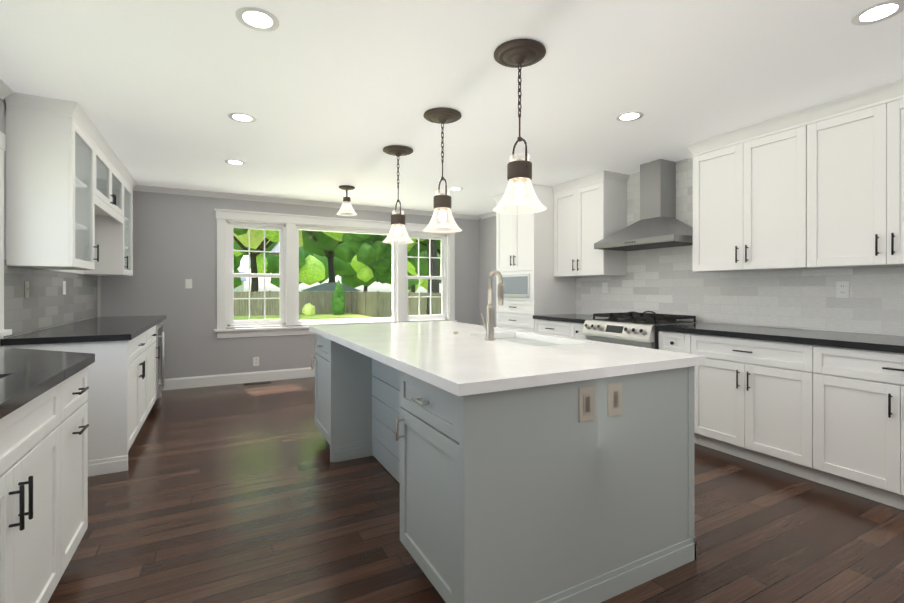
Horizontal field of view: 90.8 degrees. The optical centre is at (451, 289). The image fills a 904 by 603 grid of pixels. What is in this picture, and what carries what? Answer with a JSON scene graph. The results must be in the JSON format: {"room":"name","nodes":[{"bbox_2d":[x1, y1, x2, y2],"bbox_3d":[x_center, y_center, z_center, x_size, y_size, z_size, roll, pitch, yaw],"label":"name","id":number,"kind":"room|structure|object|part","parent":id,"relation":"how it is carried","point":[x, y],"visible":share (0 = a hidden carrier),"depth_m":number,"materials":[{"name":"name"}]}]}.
{"room":"kitchen","nodes":[
{"label":"kitchen","id":0,"kind":"room"},
{"bbox_2d":[0,98,100,346],"bbox_3d":[-1.895,-0.002,0.960,0.156,2.440,9.280,0,0,-28],"label":"wall","id":1,"kind":"structure","parent":0,"point":[47,303],"depth_m":3.35,"materials":[{"name":"grey paint"}]},
{"bbox_2d":[0,131,11,338],"bbox_3d":[-2.333,-0.322,1.831,0.200,1.242,1.950,0,0,-28],"label":"window","id":2,"kind":"structure","parent":1,"relation":"in","point":[4,332],"depth_m":2.68,"materials":[{"name":"white wood"}]},
{"bbox_2d":[0,78,13,99],"bbox_3d":[-1.178,-1.187,-0.178,0.057,0.066,6.600,0,0,-28],"label":"crown molding","id":3,"kind":"structure","parent":1,"relation":"attached to","point":[6,90],"depth_m":2.68,"materials":[{"name":"white"}]},
{"bbox_2d":[24,281,28,297],"bbox_3d":[-2.919,0.001,3.065,0.012,0.116,0.072,0,0,-28],"label":"switch plate","id":4,"kind":"object","parent":1,"relation":"attached to","point":[26,289],"visible":1,"depth_m":3.05,"materials":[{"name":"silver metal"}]},
{"bbox_2d":[6,104,96,271],"bbox_3d":[-2.761,-0.644,3.103,0.322,0.990,0.600,0,0,-28],"label":"upper cabinet","id":5,"kind":"object","parent":1,"relation":"attached to","point":[71,182],"depth_m":2.86,"materials":[{"name":"white wood"}]},
{"bbox_2d":[63,281,65,294],"bbox_3d":[-3.325,-0.015,3.824,0.008,0.116,0.072,0,0,-28],"label":"electrical outlet plate","id":6,"kind":"object","parent":1,"relation":"attached to","point":[64,287],"visible":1,"depth_m":3.82,"materials":[{"name":"white plastic"}]},
{"bbox_2d":[68,144,124,275],"bbox_3d":[-3.188,-0.645,3.907,0.322,0.990,1.338,0,0,-28],"label":"upper cabinet","id":7,"kind":"object","parent":1,"relation":"attached to","point":[110,178],"depth_m":4.44,"materials":[{"name":"white wood"}]},
{"bbox_2d":[125,180,132,275],"bbox_3d":[-3.615,-0.646,4.711,0.322,0.990,0.600,0,0,-28],"label":"upper cabinet","id":8,"kind":"object","parent":1,"relation":"attached to","point":[128,187],"depth_m":4.97,"materials":[{"name":"white wood"}]},
{"bbox_2d":[101,191,478,378],"bbox_3d":[-1.814,-0.008,6.342,5.350,2.440,0.150,0,0,-28],"label":"wall","id":9,"kind":"structure","parent":0,"point":[174,241],"depth_m":5.54,"materials":[{"name":"grey paint"}]},
{"bbox_2d":[185,279,191,287],"bbox_3d":[-3.242,-0.072,5.491,0.072,0.116,0.012,0,0,-28],"label":"switch plate","id":10,"kind":"object","parent":9,"relation":"attached to","point":[188,283],"visible":1,"depth_m":5.49,"materials":[{"name":"white plastic"}]},
{"bbox_2d":[162,367,314,390],"bbox_3d":[-1.775,1.145,6.270,5.050,0.135,0.016,0,0,-28],"label":"baseboard","id":11,"kind":"structure","parent":9,"relation":"attached to","point":[215,380],"depth_m":5.73,"materials":[{"name":"white wood"}]},
{"bbox_2d":[253,357,258,365],"bbox_3d":[-2.570,0.943,5.852,0.072,0.116,0.008,0,0,-28],"label":"electrical outlet plate","id":12,"kind":"object","parent":9,"relation":"attached to","point":[255,361],"visible":1,"depth_m":5.85,"materials":[{"name":"white plastic"}]},
{"bbox_2d":[133,184,479,219],"bbox_3d":[-1.766,-1.194,6.249,5.050,0.066,0.057,0,0,-28],"label":"crown molding","id":13,"kind":"structure","parent":9,"relation":"attached to","point":[168,190],"depth_m":5.94,"materials":[{"name":"white wood"}]},
{"bbox_2d":[214,209,457,338],"bbox_3d":[-1.491,-0.201,6.479,3.470,1.635,0.210,0,0,-28],"label":"window","id":14,"kind":"structure","parent":9,"relation":"in","point":[291,222],"depth_m":6.07,"materials":[{"name":"white wood"}]},
{"bbox_3d":[-1.505,-0.203,6.506,3.174,1.355,0.070,0,0,-28],"label":"window sashes","id":15,"kind":"part","parent":14,"relation":"part of","materials":[{"name":"white wood"}]},
{"bbox_2d":[0,0,903,214],"bbox_3d":[0.398,-1.273,2.177,5.350,0.100,9.580,0,0,-28],"label":"ceiling","id":16,"kind":"structure","parent":0,"point":[331,96],"depth_m":2.61,"materials":[{"name":"white paint"}]},
{"bbox_2d":[225,160,245,164],"bbox_3d":[-2.090,-1.224,4.297,0.184,0.005,0.184,0,0,-28],"label":"recessed light","id":17,"kind":"object","parent":16,"relation":"in","point":[234,162],"visible":1,"depth_m":4.29,"materials":[{"name":"white"}]},
{"bbox_2d":[228,113,255,122],"bbox_3d":[-1.494,-1.223,3.176,0.184,0.005,0.184,0,0,-28],"label":"recessed light","id":18,"kind":"object","parent":16,"relation":"in","point":[242,117],"visible":1,"depth_m":3.17,"materials":[{"name":"white"}]},
{"bbox_2d":[235,7,278,31],"bbox_3d":[-0.879,-1.222,2.019,0.184,0.005,0.184,0,0,-28],"label":"recessed light","id":19,"kind":"object","parent":16,"relation":"in","point":[258,19],"visible":1,"depth_m":2.02,"materials":[{"name":"white"}]},
{"bbox_2d":[337,185,356,215],"bbox_3d":[-1.254,-1.060,5.319,0.242,0.326,0.242,0,0,-28],"label":"semi-flush ceiling light","id":20,"kind":"object","parent":16,"relation":"hanging from","point":[346,206],"visible":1,"depth_m":5.28,"materials":[{"name":"white glass"}]},
{"bbox_3d":[-1.254,-0.970,5.319,0.242,0.146,0.242,0,0,-28],"label":"lamp shade","id":21,"kind":"part","parent":20,"relation":"part of","materials":[{"name":"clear glass"}]},
{"bbox_2d":[382,145,413,243],"bbox_3d":[-0.471,-0.818,3.901,0.277,0.807,0.277,0,0,-28],"label":"pendant light","id":22,"kind":"object","parent":16,"relation":"hanging from","point":[398,220],"visible":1,"depth_m":3.85,"materials":[{"name":"white glass"}]},
{"bbox_3d":[-0.471,-0.551,3.901,0.277,0.274,0.277,0,0,-28],"label":"lamp shade","id":23,"kind":"part","parent":22,"relation":"part of","materials":[{"name":"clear glass"}]},
{"bbox_3d":[-0.471,-0.517,3.901,0.060,0.086,0.060,0,0,-28],"label":"bulb","id":24,"kind":"part","parent":22,"relation":"part of","materials":[{"name":"white glass"}]},
{"bbox_2d":[423,107,461,232],"bbox_3d":[-0.066,-0.817,3.119,0.277,0.807,0.277,0,0,-28],"label":"pendant light","id":25,"kind":"object","parent":16,"relation":"hanging from","point":[442,202],"visible":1,"depth_m":3.08,"materials":[{"name":"white glass"}]},
{"bbox_3d":[-0.066,-0.550,3.120,0.277,0.274,0.277,0,0,-28],"label":"lamp shade","id":26,"kind":"part","parent":25,"relation":"part of","materials":[{"name":"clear glass"}]},
{"bbox_3d":[-0.066,-0.516,3.120,0.060,0.086,0.060,0,0,-28],"label":"bulb","id":27,"kind":"part","parent":25,"relation":"part of","materials":[{"name":"white glass"}]},
{"bbox_2d":[448,187,462,190],"bbox_3d":[0.045,-1.225,5.431,0.184,0.005,0.184,0,0,-28],"label":"recessed light","id":28,"kind":"object","parent":16,"relation":"in","point":[455,188],"visible":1,"depth_m":5.43,"materials":[{"name":"white plastic"}]},
{"bbox_2d":[493,39,546,213],"bbox_3d":[0.348,-0.816,2.298,0.277,0.807,0.277,0,0,-28],"label":"pendant light","id":29,"kind":"object","parent":16,"relation":"hanging from","point":[518,53],"visible":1,"depth_m":2.26,"materials":[{"name":"white glass"}]},
{"bbox_3d":[0.348,-0.515,2.298,0.060,0.086,0.060,0,0,-28],"label":"bulb","id":30,"kind":"part","parent":29,"relation":"part of","materials":[{"name":"white glass"}]},
{"bbox_3d":[0.348,-0.549,2.298,0.277,0.274,0.277,0,0,-28],"label":"lamp shade","id":31,"kind":"part","parent":29,"relation":"part of","materials":[{"name":"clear glass"}]},
{"bbox_2d":[616,111,643,121],"bbox_3d":[1.255,-1.223,3.153,0.184,0.005,0.184,0,0,-28],"label":"recessed light","id":32,"kind":"object","parent":16,"relation":"in","point":[629,116],"visible":1,"depth_m":3.15,"materials":[{"name":"white plastic"}]},
{"bbox_2d":[851,0,903,25],"bbox_3d":[1.884,-1.222,1.970,0.184,0.005,0.184,0,0,-28],"label":"recessed light","id":33,"kind":"object","parent":16,"relation":"in","point":[879,12],"visible":1,"depth_m":1.97,"materials":[{"name":"white plastic"}]},
{"bbox_2d":[48,377,903,602],"bbox_3d":[0.398,1.267,2.179,5.350,0.100,9.580,0,0,-28],"label":"floor","id":34,"kind":"structure","parent":0,"point":[236,493],"depth_m":2.28,"materials":[{"name":"brown wood"}]},
{"bbox_2d":[0,347,94,602],"bbox_3d":[-1.460,0.759,1.010,0.656,0.917,3.400,0,0,-28],"label":"base cabinet","id":35,"kind":"object","parent":34,"relation":"on","point":[44,424],"visible":1,"depth_m":1.57,"materials":[{"name":"white wood"}]},
{"bbox_2d":[8,327,152,476],"bbox_3d":[-2.721,0.775,3.347,0.622,0.880,1.110,0,0,-28],"label":"base cabinet","id":36,"kind":"object","parent":34,"relation":"on","point":[121,400],"depth_m":2.97,"materials":[{"name":"white wood"}]},
{"bbox_2d":[1,315,164,346],"bbox_3d":[-3.011,0.318,3.920,0.647,0.040,2.446,0,0,-28],"label":"countertop","id":37,"kind":"structure","parent":36,"relation":"on","point":[114,329],"depth_m":3.17,"materials":[{"name":"black stone"}]},
{"bbox_2d":[153,327,156,404],"bbox_3d":[-3.080,0.774,4.023,0.622,0.880,0.659,0,0,-28],"label":"base cabinet","id":38,"kind":"object","parent":34,"relation":"on","point":[154,328],"depth_m":4.40,"materials":[{"name":"white wood"}]},
{"bbox_2d":[156,320,163,399],"bbox_3d":[-3.351,0.776,4.603,0.687,0.875,0.610,0,0,-28],"label":"beverage cooler","id":39,"kind":"object","parent":34,"relation":"on","point":[160,361],"visible":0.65,"depth_m":4.56,"materials":[{"name":"silver metal"}]},
{"bbox_2d":[243,381,270,384],"bbox_3d":[-2.520,1.210,5.764,0.320,0.006,0.110,0,0,-28],"label":"floor vent","id":40,"kind":"object","parent":34,"relation":"in","point":[256,383],"visible":0.92,"depth_m":5.74,"materials":[{"name":"brown metal"}]},
{"bbox_2d":[309,329,698,602],"bbox_3d":[-0.008,0.776,2.828,1.274,0.880,2.484,0,0,-28],"label":"kitchen island","id":41,"kind":"object","parent":34,"relation":"on","point":[524,467],"depth_m":1.73,"materials":[{"name":"grey wood"}]},
{"bbox_2d":[309,322,636,396],"bbox_3d":[-0.218,0.316,2.720,0.810,0.040,2.544,0,0,-28],"label":"island countertop","id":42,"kind":"structure","parent":41,"relation":"on","point":[470,364],"depth_m":1.92,"materials":[{"name":"white stone"}]},
{"bbox_2d":[409,321,704,372],"bbox_3d":[0.338,0.316,3.016,0.450,0.040,2.544,0,0,-28],"label":"island countertop","id":43,"kind":"structure","parent":41,"relation":"on","point":[648,360],"depth_m":2.17,"materials":[{"name":"white stone"}]},
{"bbox_2d":[453,270,502,340],"bbox_3d":[0.154,0.091,2.799,0.122,0.409,0.466,0,0,-28],"label":"faucet","id":44,"kind":"object","parent":43,"relation":"on","point":[489,325],"visible":1,"depth_m":2.60,"materials":[{"name":"silver metal"}]},
{"bbox_2d":[493,184,574,332],"bbox_3d":[1.020,-0.005,5.661,0.667,2.436,0.823,0,0,-28],"label":"tall cabinet","id":45,"kind":"object","parent":34,"relation":"on","point":[532,285],"visible":0.54,"depth_m":5.33,"materials":[{"name":"white wood"}]},
{"bbox_2d":[533,318,564,336],"bbox_3d":[1.385,0.773,5.013,0.632,0.880,0.657,0,0,-28],"label":"base cabinet","id":46,"kind":"object","parent":34,"relation":"on","point":[550,328],"depth_m":4.92,"materials":[{"name":"white wood"}]},
{"bbox_2d":[533,314,608,321],"bbox_3d":[1.414,0.317,4.932,0.657,0.040,0.826,0,0,-28],"label":"countertop","id":47,"kind":"structure","parent":46,"relation":"on","point":[558,317],"depth_m":4.86,"materials":[{"name":"black stone"}]},
{"bbox_2d":[565,322,585,338],"bbox_3d":[1.550,0.773,4.701,0.632,0.880,0.284,0,0,-28],"label":"base cabinet","id":48,"kind":"object","parent":34,"relation":"on","point":[572,329],"depth_m":4.58,"materials":[{"name":"white wood"}]},
{"bbox_2d":[582,311,701,349],"bbox_3d":[1.754,0.709,4.191,0.743,1.010,0.770,0,0,-28],"label":"range","id":49,"kind":"object","parent":34,"relation":"on","point":[633,328],"visible":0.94,"depth_m":4.00,"materials":[{"name":"silver metal"}]},
{"bbox_2d":[659,330,680,352],"bbox_3d":[2.078,0.774,3.709,0.632,0.880,0.344,0,0,-28],"label":"base cabinet","id":50,"kind":"object","parent":34,"relation":"on","point":[668,342],"depth_m":3.63,"materials":[{"name":"white wood"}]},
{"bbox_2d":[681,334,796,475],"bbox_3d":[2.318,0.775,3.256,0.632,0.880,0.918,0,0,-28],"label":"base cabinet","id":51,"kind":"object","parent":34,"relation":"on","point":[746,389],"depth_m":3.10,"materials":[{"name":"white wood"}]},
{"bbox_2d":[797,346,903,509],"bbox_3d":[2.694,0.776,2.549,0.632,0.880,0.918,0,0,-28],"label":"base cabinet","id":52,"kind":"object","parent":34,"relation":"on","point":[826,408],"depth_m":2.59,"materials":[{"name":"white wood"}]},
{"bbox_2d":[657,323,903,353],"bbox_3d":[2.620,0.320,2.661,0.657,0.040,2.708,0,0,-28],"label":"countertop","id":53,"kind":"structure","parent":52,"relation":"on","point":[888,344],"depth_m":2.93,"materials":[{"name":"black stone"}]},
{"bbox_2d":[479,157,903,335],"bbox_3d":[2.691,-0.005,3.397,0.156,2.440,9.280,0,0,-28],"label":"wall","id":54,"kind":"structure","parent":0,"point":[667,280],"depth_m":3.88,"materials":[{"name":"white tile"}]},
{"bbox_2d":[479,211,495,218],"bbox_3d":[0.778,-1.195,6.782,0.057,0.066,1.338,0,0,-28],"label":"crown molding","id":55,"kind":"structure","parent":54,"relation":"attached to","point":[487,215],"depth_m":7.15,"materials":[{"name":"white wood"}]},
{"bbox_2d":[553,179,627,276],"bbox_3d":[1.538,-0.646,5.030,0.342,0.990,0.769,0,0,-28],"label":"upper cabinet","id":56,"kind":"object","parent":54,"relation":"attached to","point":[585,214],"depth_m":4.80,"materials":[{"name":"white wood"}]},
{"bbox_2d":[602,283,607,292],"bbox_3d":[1.728,-0.021,5.036,0.008,0.116,0.072,0,0,-28],"label":"electrical outlet plate","id":57,"kind":"object","parent":54,"relation":"attached to","point":[604,287],"visible":1,"depth_m":5.03,"materials":[{"name":"white plastic"}]},
{"bbox_2d":[594,159,692,250],"bbox_3d":[1.867,-0.814,4.249,0.495,0.815,0.900,0,0,-28],"label":"hood chimney","id":58,"kind":"object","parent":54,"relation":"attached to","point":[658,224],"visible":0.96,"depth_m":4.21,"materials":[{"name":"silver metal"}]},
{"bbox_2d":[690,123,791,271],"bbox_3d":[2.380,-0.644,3.446,0.342,0.990,0.879,0,0,-28],"label":"upper cabinet","id":59,"kind":"object","parent":54,"relation":"attached to","point":[742,188],"depth_m":3.38,"materials":[{"name":"white wood"}]},
{"bbox_2d":[836,281,848,297],"bbox_3d":[2.741,0.001,3.128,0.008,0.116,0.072,0,0,-28],"label":"electrical outlet plate","id":60,"kind":"object","parent":54,"relation":"attached to","point":[842,289],"visible":1,"depth_m":3.13,"materials":[{"name":"white plastic"}]},
{"bbox_2d":[792,91,903,269],"bbox_3d":[2.750,-0.643,2.749,0.342,0.990,0.939,0,0,-28],"label":"upper cabinet","id":61,"kind":"object","parent":54,"relation":"attached to","point":[820,186],"depth_m":2.83,"materials":[{"name":"white wood"}]},
{"label":"outside","id":62,"kind":"structure","parent":0,"visible":0},
{"bbox_2d":[234,228,441,319],"bbox_3d":[-21.325,-7.686,50.826,150.000,18.999,170.000,0,0,-28],"label":"garden","id":63,"kind":"object","parent":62,"point":[360,261],"depth_m":32.90,"materials":[{"name":"green plant"}]}
]}

